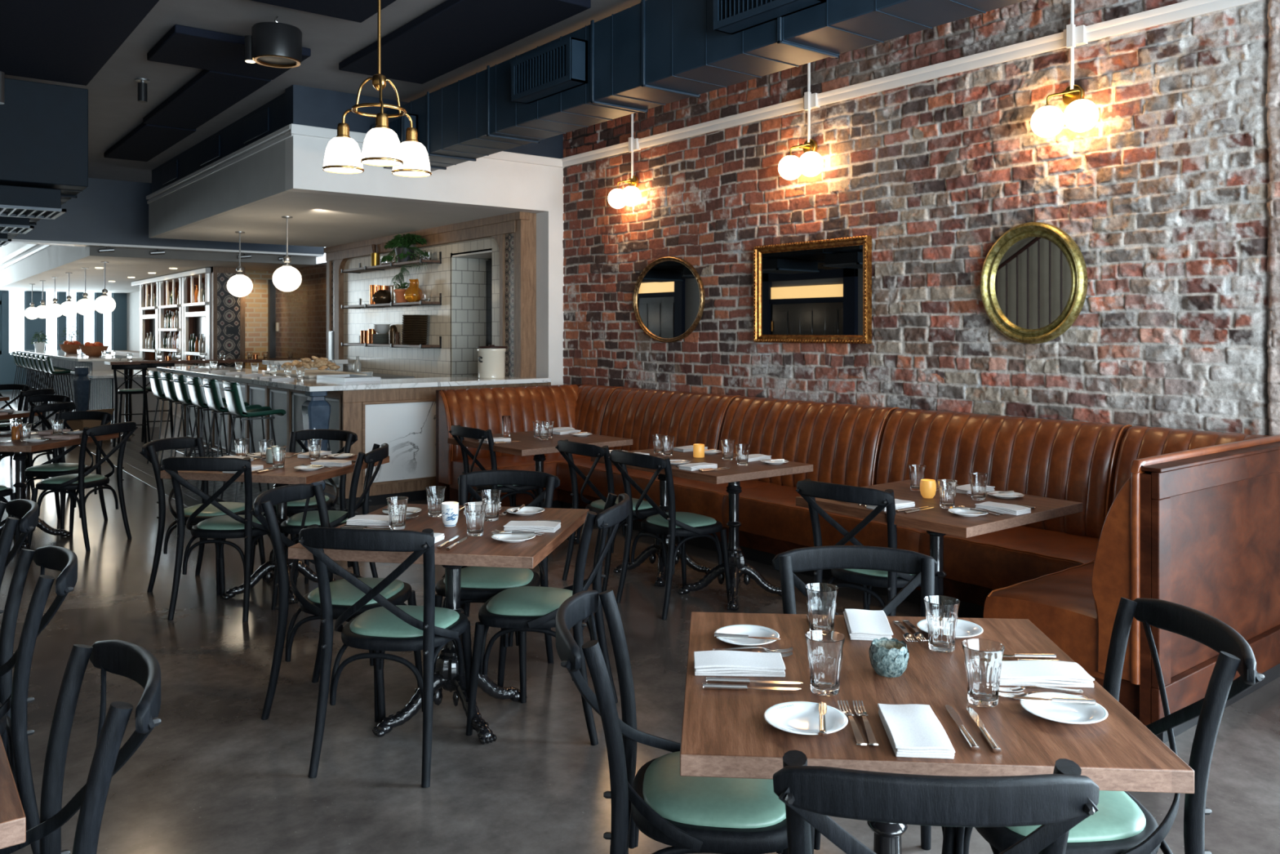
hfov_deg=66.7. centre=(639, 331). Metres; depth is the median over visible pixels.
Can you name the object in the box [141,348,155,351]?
shelf
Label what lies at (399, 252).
pot
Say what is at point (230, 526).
dining chair
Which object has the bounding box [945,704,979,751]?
table knife
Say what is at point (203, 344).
bottle
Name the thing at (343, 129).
socket
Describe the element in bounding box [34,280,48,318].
globe pendant
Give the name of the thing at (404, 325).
plate
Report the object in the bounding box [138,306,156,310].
shelf
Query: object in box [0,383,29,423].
dining chair
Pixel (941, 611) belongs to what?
water glass
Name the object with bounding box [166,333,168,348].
bottle
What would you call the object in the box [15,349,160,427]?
bar
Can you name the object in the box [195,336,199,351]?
bottle
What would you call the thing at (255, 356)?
glass
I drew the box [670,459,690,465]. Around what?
bread plate
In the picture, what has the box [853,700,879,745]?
fork
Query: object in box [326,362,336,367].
bread piece
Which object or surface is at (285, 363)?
bread piece
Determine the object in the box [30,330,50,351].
potted herb
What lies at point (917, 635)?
fork
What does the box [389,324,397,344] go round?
pepper mill
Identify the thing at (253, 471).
table knife
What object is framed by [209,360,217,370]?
water glass
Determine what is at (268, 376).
folded napkin
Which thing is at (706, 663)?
folded napkin
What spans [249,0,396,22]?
acoustic panel
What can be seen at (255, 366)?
water glass
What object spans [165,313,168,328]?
bottle
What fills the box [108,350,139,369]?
baseboard
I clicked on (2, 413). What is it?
folded napkin
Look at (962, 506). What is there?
fork
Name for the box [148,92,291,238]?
wall
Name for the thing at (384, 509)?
butter knife
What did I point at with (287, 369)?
water glass
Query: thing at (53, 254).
ceiling
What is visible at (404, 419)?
bar
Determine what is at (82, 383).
post
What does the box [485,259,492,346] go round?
door
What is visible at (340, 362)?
shelf
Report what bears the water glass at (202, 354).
on the table at (128, 384)
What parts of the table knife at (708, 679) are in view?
handle, blade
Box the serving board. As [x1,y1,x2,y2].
[264,369,367,377]
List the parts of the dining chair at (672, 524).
post, rail, post, seat frame, leg, leg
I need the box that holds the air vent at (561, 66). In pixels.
[511,36,587,103]
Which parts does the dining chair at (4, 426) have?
seat frame, post, rail, post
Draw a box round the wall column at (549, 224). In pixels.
[536,211,564,385]
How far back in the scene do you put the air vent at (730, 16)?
4.92 m
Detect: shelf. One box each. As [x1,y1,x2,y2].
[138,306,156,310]
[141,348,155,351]
[158,304,179,308]
[158,328,179,331]
[158,347,179,352]
[181,301,207,306]
[183,351,206,355]
[262,358,347,371]
[341,251,441,273]
[341,293,441,308]
[341,335,441,348]
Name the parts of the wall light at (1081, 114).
globe, arm, stem, globe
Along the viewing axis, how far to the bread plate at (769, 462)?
5.78 m
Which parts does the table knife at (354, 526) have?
handle, blade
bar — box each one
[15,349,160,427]
[182,373,551,507]
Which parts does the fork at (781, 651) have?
handle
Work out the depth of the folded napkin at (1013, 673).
2.16 m
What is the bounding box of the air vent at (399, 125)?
[371,113,417,143]
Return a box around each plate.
[0,409,17,412]
[0,431,11,434]
[22,438,48,442]
[62,430,83,434]
[247,452,260,457]
[293,464,324,471]
[327,453,355,458]
[370,337,389,339]
[371,333,389,335]
[371,339,389,341]
[372,342,389,343]
[382,506,422,515]
[400,342,426,344]
[401,328,427,330]
[401,330,427,333]
[401,333,427,335]
[401,335,427,337]
[401,337,427,339]
[401,339,427,342]
[402,315,428,317]
[402,316,428,319]
[402,319,428,321]
[402,321,428,324]
[402,324,427,326]
[491,531,535,542]
[506,506,544,515]
[570,432,592,436]
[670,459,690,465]
[704,448,721,454]
[714,624,779,646]
[760,458,788,464]
[764,701,848,734]
[916,618,983,639]
[947,507,988,516]
[986,490,1024,498]
[1020,692,1107,724]
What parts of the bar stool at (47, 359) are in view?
leg, leg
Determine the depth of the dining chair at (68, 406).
8.94 m
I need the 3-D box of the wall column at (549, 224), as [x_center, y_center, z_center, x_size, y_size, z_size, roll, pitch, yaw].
[-0.922,0.172,9.933,0.185,2.755,0.245,0,0,-38]
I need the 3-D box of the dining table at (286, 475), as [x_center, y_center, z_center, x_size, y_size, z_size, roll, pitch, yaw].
[-2.134,1.167,5.791,0.920,0.764,0.920,0,0,14]
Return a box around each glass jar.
[391,286,394,302]
[394,286,400,302]
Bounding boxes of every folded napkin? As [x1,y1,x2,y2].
[0,411,8,415]
[38,428,71,434]
[43,434,79,439]
[189,368,209,370]
[208,369,230,372]
[221,455,253,461]
[222,464,263,473]
[223,371,245,374]
[240,373,262,376]
[257,375,281,378]
[269,377,294,380]
[297,450,331,457]
[310,459,351,466]
[346,514,389,525]
[433,533,444,543]
[478,436,511,443]
[503,520,560,532]
[552,426,574,431]
[552,429,581,435]
[633,452,649,455]
[673,444,707,452]
[678,462,717,471]
[693,650,785,676]
[735,453,771,462]
[843,608,893,640]
[866,498,915,511]
[877,703,955,758]
[955,484,995,494]
[974,501,1031,515]
[999,660,1094,687]
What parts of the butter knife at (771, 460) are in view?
handle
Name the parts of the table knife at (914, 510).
handle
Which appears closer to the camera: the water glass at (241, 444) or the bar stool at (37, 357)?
the water glass at (241, 444)
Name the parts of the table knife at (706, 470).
handle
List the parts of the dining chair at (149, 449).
post, rail, post, seat frame, leg, leg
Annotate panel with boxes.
[0,0,159,85]
[103,122,195,161]
[143,69,271,129]
[146,24,311,79]
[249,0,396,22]
[328,331,333,358]
[338,0,591,84]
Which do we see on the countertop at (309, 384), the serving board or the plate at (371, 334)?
the serving board
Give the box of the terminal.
[226,326,238,333]
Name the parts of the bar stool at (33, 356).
leg, leg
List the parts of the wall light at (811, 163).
globe, arm, stem, globe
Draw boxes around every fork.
[494,528,544,534]
[498,507,510,515]
[712,646,792,653]
[751,650,793,657]
[837,700,866,745]
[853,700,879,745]
[892,620,917,641]
[902,619,928,640]
[961,505,1004,514]
[999,685,1084,693]
[999,691,1088,698]
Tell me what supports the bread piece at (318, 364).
on the serving board
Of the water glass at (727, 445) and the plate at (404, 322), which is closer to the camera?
the water glass at (727, 445)
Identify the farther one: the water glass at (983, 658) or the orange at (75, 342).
the orange at (75, 342)
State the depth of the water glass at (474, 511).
3.72 m
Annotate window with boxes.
[0,290,1,354]
[8,290,26,354]
[44,291,57,350]
[65,292,77,340]
[83,292,95,344]
[102,293,112,352]
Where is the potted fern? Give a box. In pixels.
[380,233,430,262]
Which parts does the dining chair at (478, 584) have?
leg, post, seat frame, rail, leg, post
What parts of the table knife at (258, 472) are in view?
handle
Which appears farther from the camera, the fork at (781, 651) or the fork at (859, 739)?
the fork at (781, 651)
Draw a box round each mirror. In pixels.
[149,318,155,337]
[193,315,204,342]
[632,256,705,342]
[753,235,871,343]
[980,222,1087,343]
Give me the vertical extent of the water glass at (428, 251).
0.121 m
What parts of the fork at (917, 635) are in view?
handle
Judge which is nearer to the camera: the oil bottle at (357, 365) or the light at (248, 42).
the light at (248, 42)
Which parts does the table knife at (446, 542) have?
handle, blade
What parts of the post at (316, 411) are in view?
raised panel, raised panel, raised panel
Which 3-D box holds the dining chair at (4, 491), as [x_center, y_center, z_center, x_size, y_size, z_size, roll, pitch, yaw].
[-4.569,1.109,6.536,0.498,0.889,0.599,0,0,7]
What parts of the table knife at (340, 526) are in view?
handle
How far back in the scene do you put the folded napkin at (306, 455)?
6.06 m
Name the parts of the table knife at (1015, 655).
blade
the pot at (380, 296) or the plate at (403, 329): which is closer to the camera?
the plate at (403, 329)
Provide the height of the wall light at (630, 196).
0.302 m
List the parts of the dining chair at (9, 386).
seat frame, rail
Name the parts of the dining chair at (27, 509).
post, post, rail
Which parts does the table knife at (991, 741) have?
blade, handle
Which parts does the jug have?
handle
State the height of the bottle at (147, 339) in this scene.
0.321 m
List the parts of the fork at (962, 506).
handle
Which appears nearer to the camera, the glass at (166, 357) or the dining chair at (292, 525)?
the dining chair at (292, 525)
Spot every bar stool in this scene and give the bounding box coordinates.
[10,351,35,399]
[13,351,38,402]
[17,351,43,399]
[20,352,48,404]
[24,353,53,408]
[28,354,57,408]
[33,354,64,411]
[38,355,69,404]
[42,355,75,414]
[146,369,196,463]
[158,372,209,464]
[169,373,225,457]
[183,375,243,488]
[200,377,262,493]
[219,380,285,502]
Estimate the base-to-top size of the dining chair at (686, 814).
0.889 m
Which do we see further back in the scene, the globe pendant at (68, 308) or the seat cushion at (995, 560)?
the globe pendant at (68, 308)
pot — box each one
[34,342,45,351]
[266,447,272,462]
[372,289,391,303]
[394,248,414,262]
[394,288,408,302]
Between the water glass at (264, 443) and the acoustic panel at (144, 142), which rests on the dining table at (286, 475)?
the water glass at (264, 443)
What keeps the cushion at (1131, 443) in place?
on the banquette
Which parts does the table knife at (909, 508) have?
handle, blade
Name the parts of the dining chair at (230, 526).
post, rail, leg, seat frame, post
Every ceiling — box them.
[0,243,89,284]
[0,249,311,293]
[4,0,646,182]
[155,191,531,247]
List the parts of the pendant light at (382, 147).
lamp shade, arm, arm, rod, arm, arm, lamp shade, arm, arm, lamp shade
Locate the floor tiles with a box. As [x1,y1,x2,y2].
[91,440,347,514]
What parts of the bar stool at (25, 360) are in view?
leg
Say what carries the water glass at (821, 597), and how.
on the dining table at (726, 733)
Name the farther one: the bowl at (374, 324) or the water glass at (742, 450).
the bowl at (374, 324)
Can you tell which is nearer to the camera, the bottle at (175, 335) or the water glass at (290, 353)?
the water glass at (290, 353)
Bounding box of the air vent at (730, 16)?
[713,0,826,34]
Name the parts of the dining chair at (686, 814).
rail, post, post, seat frame, leg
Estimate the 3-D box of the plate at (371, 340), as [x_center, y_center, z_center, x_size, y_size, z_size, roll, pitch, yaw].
[-3.298,0.117,12.412,0.270,0.016,0.270,0,0,-38]
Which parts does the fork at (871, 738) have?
handle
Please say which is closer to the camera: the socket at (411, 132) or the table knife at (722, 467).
the socket at (411, 132)
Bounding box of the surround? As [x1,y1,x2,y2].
[323,211,536,377]
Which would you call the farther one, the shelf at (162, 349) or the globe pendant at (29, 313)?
the globe pendant at (29, 313)
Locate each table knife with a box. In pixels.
[251,466,273,472]
[256,466,279,473]
[340,526,391,529]
[343,524,390,528]
[436,535,459,549]
[445,537,467,551]
[494,440,520,444]
[509,520,561,522]
[697,466,727,471]
[700,467,729,471]
[702,683,801,690]
[706,676,803,684]
[895,506,928,512]
[903,506,933,514]
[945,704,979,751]
[965,706,1001,752]
[991,501,1036,509]
[1001,658,1060,661]
[1002,653,1056,658]
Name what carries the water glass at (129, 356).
on the table at (128, 384)
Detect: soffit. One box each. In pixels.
[12,177,324,254]
[285,84,564,213]
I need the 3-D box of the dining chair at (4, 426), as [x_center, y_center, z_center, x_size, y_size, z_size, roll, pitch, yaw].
[-7.148,1.109,11.224,0.599,0.889,0.498,0,0,7]
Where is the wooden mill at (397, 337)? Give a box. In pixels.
[394,331,399,344]
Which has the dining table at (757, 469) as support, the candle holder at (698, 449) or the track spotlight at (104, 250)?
the candle holder at (698, 449)
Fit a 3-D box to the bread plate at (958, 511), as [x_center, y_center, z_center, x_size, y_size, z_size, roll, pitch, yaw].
[1.401,0.777,4.152,0.165,0.017,0.165,0,0,-33]
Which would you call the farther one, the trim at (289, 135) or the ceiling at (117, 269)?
the ceiling at (117, 269)
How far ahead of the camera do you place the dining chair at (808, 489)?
4.28 m
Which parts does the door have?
panel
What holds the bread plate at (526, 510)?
on the dining table at (483, 550)
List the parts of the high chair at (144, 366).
post, leg, rail, foot rod, seat frame, post, leg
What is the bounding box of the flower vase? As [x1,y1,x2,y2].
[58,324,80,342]
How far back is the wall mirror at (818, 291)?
7.18 m
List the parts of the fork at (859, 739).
handle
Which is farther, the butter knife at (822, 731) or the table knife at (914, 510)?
the table knife at (914, 510)
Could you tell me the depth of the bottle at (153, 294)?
19.46 m
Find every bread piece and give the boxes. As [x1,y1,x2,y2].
[282,362,292,365]
[291,360,300,365]
[302,358,309,362]
[302,362,311,368]
[308,360,315,368]
[313,361,322,368]
[317,365,328,369]
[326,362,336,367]
[328,364,340,370]
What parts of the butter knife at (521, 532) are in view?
handle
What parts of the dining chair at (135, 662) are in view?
post, post, rail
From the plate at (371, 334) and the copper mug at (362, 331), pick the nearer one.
the plate at (371, 334)
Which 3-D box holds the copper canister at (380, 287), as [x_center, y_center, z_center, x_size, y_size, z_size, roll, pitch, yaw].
[-3.287,-0.462,12.447,0.140,0.235,0.140,0,0,-38]
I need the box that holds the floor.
[0,390,1279,853]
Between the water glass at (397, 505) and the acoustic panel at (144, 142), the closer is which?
the water glass at (397, 505)
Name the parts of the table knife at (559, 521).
handle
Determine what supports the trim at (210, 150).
attached to the wall at (259, 177)
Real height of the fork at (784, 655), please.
0.012 m
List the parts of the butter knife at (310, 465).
handle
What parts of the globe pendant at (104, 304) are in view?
rod, globe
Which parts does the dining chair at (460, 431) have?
post, rail, post, seat frame, leg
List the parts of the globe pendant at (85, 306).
globe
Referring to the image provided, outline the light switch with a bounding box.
[275,322,278,331]
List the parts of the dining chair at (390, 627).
post, rail, leg, seat frame, post, leg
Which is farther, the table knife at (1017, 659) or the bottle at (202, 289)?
the bottle at (202, 289)
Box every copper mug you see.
[360,330,364,343]
[364,330,368,343]
[368,328,376,343]
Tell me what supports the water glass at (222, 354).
on the table at (128, 384)
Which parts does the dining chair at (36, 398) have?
post, rail, post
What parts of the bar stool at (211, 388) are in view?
leg, leg, leg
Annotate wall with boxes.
[0,290,127,391]
[89,246,316,265]
[127,291,139,351]
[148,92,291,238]
[273,262,326,359]
[343,236,499,377]
[450,257,490,377]
[562,0,1279,435]
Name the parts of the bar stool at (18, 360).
leg, leg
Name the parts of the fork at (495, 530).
handle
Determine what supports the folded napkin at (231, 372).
on the countertop at (309, 384)
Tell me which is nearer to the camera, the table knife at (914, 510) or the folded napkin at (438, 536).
the folded napkin at (438, 536)
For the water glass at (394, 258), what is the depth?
12.07 m
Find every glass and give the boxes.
[8,418,22,431]
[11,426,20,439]
[17,422,31,440]
[51,418,64,435]
[76,349,81,355]
[101,351,106,357]
[111,350,115,356]
[126,353,133,361]
[156,352,162,360]
[164,355,170,360]
[175,352,181,360]
[186,355,191,359]
[200,352,205,359]
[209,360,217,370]
[219,351,225,359]
[234,438,248,456]
[235,361,243,371]
[246,351,252,359]
[250,362,258,373]
[253,354,257,359]
[258,439,273,460]
[262,351,268,359]
[268,364,277,375]
[271,444,286,467]
[283,365,292,377]
[287,351,293,359]
[295,367,305,380]
[306,439,322,459]
[386,496,408,529]
[391,254,397,262]
[419,250,426,259]
[419,291,425,301]
[423,291,431,301]
[424,249,432,259]
[425,485,445,516]
[463,501,486,536]
[480,488,501,521]
[502,415,511,436]
[532,420,542,438]
[537,422,550,439]
[542,420,554,438]
[652,434,665,454]
[661,435,674,456]
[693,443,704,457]
[720,439,734,460]
[735,444,750,466]
[804,582,838,631]
[804,629,844,696]
[907,464,925,490]
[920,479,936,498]
[923,595,959,653]
[937,479,957,508]
[961,638,1004,706]
[968,471,988,500]
[995,236,1071,328]
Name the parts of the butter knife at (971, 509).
handle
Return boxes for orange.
[72,340,79,344]
[94,342,102,346]
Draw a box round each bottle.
[145,333,149,348]
[147,293,151,306]
[148,332,153,349]
[152,336,155,349]
[153,293,155,306]
[163,332,167,347]
[164,310,168,328]
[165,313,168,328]
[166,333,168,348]
[168,291,170,304]
[168,310,171,328]
[168,331,173,348]
[169,290,172,304]
[172,311,175,328]
[173,331,177,348]
[173,351,175,359]
[174,287,177,304]
[174,310,177,328]
[174,335,177,348]
[176,311,178,328]
[189,333,192,351]
[191,333,195,351]
[194,284,199,302]
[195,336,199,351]
[195,355,198,364]
[199,333,204,352]
[200,282,204,302]
[202,337,204,352]
[353,355,361,373]
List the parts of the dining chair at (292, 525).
leg, leg, seat frame, post, post, rail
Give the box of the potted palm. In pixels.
[389,259,428,302]
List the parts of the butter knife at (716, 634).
handle, blade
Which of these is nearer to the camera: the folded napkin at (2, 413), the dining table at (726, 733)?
the dining table at (726, 733)
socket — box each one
[336,123,350,137]
[374,112,389,128]
[404,127,418,142]
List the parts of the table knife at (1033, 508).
handle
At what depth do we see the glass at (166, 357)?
14.84 m
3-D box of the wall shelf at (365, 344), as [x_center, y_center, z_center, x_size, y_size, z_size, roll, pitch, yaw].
[-3.183,0.130,12.264,0.262,0.140,2.455,0,0,-38]
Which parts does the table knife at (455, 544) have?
handle, blade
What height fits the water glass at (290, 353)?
0.121 m
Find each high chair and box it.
[111,364,150,446]
[140,362,174,442]
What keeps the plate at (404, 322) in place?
on the plate at (404, 325)
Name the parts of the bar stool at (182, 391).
leg, leg, foot rod, foot rod, leg, leg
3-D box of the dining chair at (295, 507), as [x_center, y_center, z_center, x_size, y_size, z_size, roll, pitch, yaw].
[-2.174,1.109,6.308,0.498,0.889,0.599,0,0,14]
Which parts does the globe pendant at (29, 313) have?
globe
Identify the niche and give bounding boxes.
[244,270,273,370]
[451,248,492,258]
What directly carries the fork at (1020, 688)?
on the dining table at (726, 733)
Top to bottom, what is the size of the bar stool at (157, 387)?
1.098 m
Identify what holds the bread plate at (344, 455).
on the dining table at (286, 475)
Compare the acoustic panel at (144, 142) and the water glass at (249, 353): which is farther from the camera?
the water glass at (249, 353)
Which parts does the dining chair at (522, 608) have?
leg, leg, seat frame, post, post, rail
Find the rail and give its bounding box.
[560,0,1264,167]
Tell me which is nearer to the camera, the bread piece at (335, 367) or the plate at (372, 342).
the bread piece at (335, 367)
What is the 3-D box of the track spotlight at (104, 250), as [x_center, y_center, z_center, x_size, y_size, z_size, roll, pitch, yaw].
[-7.428,-1.129,13.544,0.187,0.082,0.055,0,0,-32]
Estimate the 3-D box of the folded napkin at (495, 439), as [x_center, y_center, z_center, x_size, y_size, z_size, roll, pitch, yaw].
[-1.030,0.772,6.903,0.207,0.026,0.109,0,0,-44]
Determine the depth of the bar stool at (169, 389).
10.63 m
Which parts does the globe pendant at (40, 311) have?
globe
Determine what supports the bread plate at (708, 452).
on the dining table at (757, 469)
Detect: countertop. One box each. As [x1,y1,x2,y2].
[135,359,198,366]
[156,365,551,391]
[342,370,414,379]
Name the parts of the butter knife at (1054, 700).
blade, handle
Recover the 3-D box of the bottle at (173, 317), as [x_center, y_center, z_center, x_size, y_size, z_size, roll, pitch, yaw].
[-8.648,-0.205,18.064,0.076,0.300,0.074,0,0,-9]
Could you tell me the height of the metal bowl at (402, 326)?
0.030 m
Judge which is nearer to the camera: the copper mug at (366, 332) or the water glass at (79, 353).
the copper mug at (366, 332)
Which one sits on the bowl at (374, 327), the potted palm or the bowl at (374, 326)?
the bowl at (374, 326)
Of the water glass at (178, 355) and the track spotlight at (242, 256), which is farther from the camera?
the water glass at (178, 355)
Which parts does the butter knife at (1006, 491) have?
handle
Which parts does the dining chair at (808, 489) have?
post, rail, leg, seat frame, post, leg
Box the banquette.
[435,383,1279,742]
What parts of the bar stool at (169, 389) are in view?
leg, leg, leg, leg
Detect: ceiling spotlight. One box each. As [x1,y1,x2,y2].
[0,71,4,104]
[134,78,150,102]
[244,15,302,68]
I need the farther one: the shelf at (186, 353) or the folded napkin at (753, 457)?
the shelf at (186, 353)
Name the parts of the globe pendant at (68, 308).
globe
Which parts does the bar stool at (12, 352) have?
leg, leg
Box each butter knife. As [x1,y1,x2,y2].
[300,464,323,467]
[382,508,416,512]
[491,531,534,534]
[512,504,525,512]
[670,460,692,462]
[714,632,780,639]
[763,458,783,461]
[817,701,826,736]
[955,506,988,513]
[986,490,1013,493]
[1011,696,1095,705]
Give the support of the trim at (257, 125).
attached to the wall at (259, 177)
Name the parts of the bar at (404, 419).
rail, rail, marble panel, oak frame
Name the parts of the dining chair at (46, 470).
post, seat frame, leg, rail, post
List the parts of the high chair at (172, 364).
post, rail, foot rod, foot rod, post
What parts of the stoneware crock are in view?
lid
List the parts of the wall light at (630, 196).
globe, arm, globe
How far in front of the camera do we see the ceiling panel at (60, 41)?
5.74 m
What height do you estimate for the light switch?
0.150 m
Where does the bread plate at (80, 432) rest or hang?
on the dining table at (20, 447)
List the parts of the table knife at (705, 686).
handle, blade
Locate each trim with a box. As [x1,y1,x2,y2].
[0,244,39,265]
[0,244,52,270]
[8,239,324,257]
[146,124,290,199]
[146,132,293,204]
[162,159,177,185]
[200,135,220,165]
[243,106,269,143]
[267,279,275,358]
[290,123,564,168]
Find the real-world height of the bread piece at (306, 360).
0.052 m
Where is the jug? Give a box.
[404,278,422,302]
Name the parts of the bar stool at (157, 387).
leg, leg, leg, leg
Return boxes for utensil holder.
[371,244,379,266]
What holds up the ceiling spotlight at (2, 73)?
hanging from the ceiling panel at (60, 41)
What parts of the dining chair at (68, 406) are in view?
seat frame, post, rail, post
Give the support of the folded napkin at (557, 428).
on the dining table at (529, 445)
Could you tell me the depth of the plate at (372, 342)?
12.45 m
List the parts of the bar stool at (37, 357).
leg, leg, leg, leg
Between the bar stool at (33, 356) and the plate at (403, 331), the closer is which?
the plate at (403, 331)
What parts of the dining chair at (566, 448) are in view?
post, rail, post, seat frame, leg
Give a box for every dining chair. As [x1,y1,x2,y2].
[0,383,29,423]
[0,388,55,462]
[0,395,71,488]
[0,401,76,492]
[0,484,21,553]
[0,498,38,613]
[0,546,77,853]
[0,639,160,853]
[25,410,112,529]
[27,421,137,551]
[139,436,266,597]
[160,456,280,621]
[249,483,422,722]
[250,429,358,583]
[271,443,388,609]
[297,524,473,787]
[433,469,559,702]
[448,424,543,507]
[466,493,629,745]
[555,439,667,591]
[555,589,788,853]
[608,448,730,619]
[772,545,944,853]
[773,749,1099,853]
[795,478,939,616]
[941,596,1264,853]
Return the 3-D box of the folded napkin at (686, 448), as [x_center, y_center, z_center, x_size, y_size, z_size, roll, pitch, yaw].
[0.333,0.772,6.405,0.207,0.026,0.109,0,0,-36]
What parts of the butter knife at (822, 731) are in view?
handle, blade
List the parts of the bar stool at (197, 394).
leg, leg, foot rod, leg, leg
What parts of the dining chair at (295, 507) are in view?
leg, post, seat frame, leg, rail, post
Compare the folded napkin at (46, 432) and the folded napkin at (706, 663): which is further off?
the folded napkin at (46, 432)
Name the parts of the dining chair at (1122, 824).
leg, seat frame, post, rail, post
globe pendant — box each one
[24,284,37,319]
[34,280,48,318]
[46,276,62,317]
[59,272,77,316]
[75,267,94,315]
[93,261,115,313]
[226,231,253,297]
[272,216,301,291]
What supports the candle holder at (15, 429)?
on the dining table at (20, 447)
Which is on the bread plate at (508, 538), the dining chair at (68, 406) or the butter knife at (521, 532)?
the butter knife at (521, 532)
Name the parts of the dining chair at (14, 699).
seat frame, post, post, rail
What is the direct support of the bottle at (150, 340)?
on the shelving unit at (192, 315)
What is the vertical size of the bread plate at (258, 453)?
0.017 m
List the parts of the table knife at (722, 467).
handle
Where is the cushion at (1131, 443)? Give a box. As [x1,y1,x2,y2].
[1111,425,1269,503]
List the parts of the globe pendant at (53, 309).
globe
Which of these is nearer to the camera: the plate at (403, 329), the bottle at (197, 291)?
the plate at (403, 329)
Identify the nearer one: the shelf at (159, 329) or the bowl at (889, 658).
the bowl at (889, 658)
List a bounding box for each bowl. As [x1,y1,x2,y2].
[58,344,84,354]
[79,346,108,356]
[373,324,391,325]
[373,325,391,327]
[373,327,389,328]
[373,328,389,333]
[401,326,427,328]
[868,637,909,677]
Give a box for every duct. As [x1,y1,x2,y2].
[0,78,88,246]
[383,0,1026,171]
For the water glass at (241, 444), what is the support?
on the dining table at (286, 475)
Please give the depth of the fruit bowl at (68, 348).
20.07 m
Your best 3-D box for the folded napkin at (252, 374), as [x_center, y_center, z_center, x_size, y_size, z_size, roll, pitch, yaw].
[-4.022,0.452,10.063,0.207,0.026,0.109,0,0,-34]
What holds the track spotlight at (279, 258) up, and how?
attached to the trim at (13, 241)
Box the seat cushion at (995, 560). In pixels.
[918,524,1099,589]
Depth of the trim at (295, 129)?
9.32 m
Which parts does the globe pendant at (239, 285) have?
rod, globe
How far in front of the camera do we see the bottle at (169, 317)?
18.26 m
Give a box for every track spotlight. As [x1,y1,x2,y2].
[98,247,114,253]
[150,249,164,254]
[237,253,251,258]
[278,255,291,260]
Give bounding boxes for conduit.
[628,113,640,177]
[803,62,820,142]
[1063,0,1088,89]
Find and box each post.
[73,366,91,411]
[301,391,330,490]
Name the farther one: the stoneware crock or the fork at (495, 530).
the stoneware crock
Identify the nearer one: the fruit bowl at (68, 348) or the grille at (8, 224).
the grille at (8, 224)
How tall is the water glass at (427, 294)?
0.121 m
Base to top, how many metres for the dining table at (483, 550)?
0.764 m
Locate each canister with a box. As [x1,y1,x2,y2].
[369,284,381,304]
[371,253,379,266]
[377,285,388,289]
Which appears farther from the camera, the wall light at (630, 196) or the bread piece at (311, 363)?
the bread piece at (311, 363)
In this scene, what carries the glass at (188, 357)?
on the table at (128, 384)
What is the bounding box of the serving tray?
[316,373,380,382]
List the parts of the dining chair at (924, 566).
post, leg, rail, post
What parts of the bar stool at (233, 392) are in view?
leg, leg, seat rail, leg, leg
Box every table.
[0,396,9,400]
[0,410,42,420]
[0,431,119,549]
[0,734,26,848]
[104,358,300,435]
[160,451,389,604]
[288,503,589,744]
[447,431,632,543]
[591,448,813,610]
[680,611,1194,853]
[795,479,1082,595]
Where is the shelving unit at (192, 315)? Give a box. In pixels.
[131,267,210,417]
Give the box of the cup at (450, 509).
[441,501,458,527]
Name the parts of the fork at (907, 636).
handle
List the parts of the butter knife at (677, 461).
handle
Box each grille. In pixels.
[0,185,66,219]
[0,213,34,234]
[0,232,11,245]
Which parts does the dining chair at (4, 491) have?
seat frame, leg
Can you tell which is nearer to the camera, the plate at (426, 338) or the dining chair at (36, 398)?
the dining chair at (36, 398)
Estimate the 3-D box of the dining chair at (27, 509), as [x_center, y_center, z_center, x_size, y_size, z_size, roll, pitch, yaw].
[-2.572,1.109,3.587,0.599,0.889,0.498,0,0,-38]
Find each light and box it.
[244,35,255,62]
[322,0,431,177]
[608,175,641,208]
[777,138,823,180]
[1030,84,1098,137]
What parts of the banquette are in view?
panel, board, panel, board, panel, board, panel, panel frame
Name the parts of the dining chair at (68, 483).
leg, seat frame, leg, post, rail, post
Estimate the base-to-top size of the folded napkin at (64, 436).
0.026 m
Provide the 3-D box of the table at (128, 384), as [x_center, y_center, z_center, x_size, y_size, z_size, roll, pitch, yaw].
[-6.748,1.000,15.171,2.780,1.100,0.500,0,0,-38]
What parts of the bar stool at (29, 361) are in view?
leg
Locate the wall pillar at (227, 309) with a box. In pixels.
[204,266,244,368]
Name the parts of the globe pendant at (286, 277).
globe, rod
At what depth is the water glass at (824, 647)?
2.09 m
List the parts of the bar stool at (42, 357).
leg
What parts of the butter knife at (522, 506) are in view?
handle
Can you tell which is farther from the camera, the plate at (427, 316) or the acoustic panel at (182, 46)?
the plate at (427, 316)
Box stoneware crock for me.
[476,344,506,378]
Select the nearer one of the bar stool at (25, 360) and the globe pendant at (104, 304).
the globe pendant at (104, 304)
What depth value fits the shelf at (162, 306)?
18.11 m
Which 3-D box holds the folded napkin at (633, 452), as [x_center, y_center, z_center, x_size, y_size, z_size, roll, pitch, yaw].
[-0.053,0.772,6.043,0.207,0.026,0.109,0,0,-35]
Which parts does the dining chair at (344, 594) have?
post, rail, post, seat frame, leg, leg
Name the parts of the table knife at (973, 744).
blade, handle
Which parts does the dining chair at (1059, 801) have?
post, rail, post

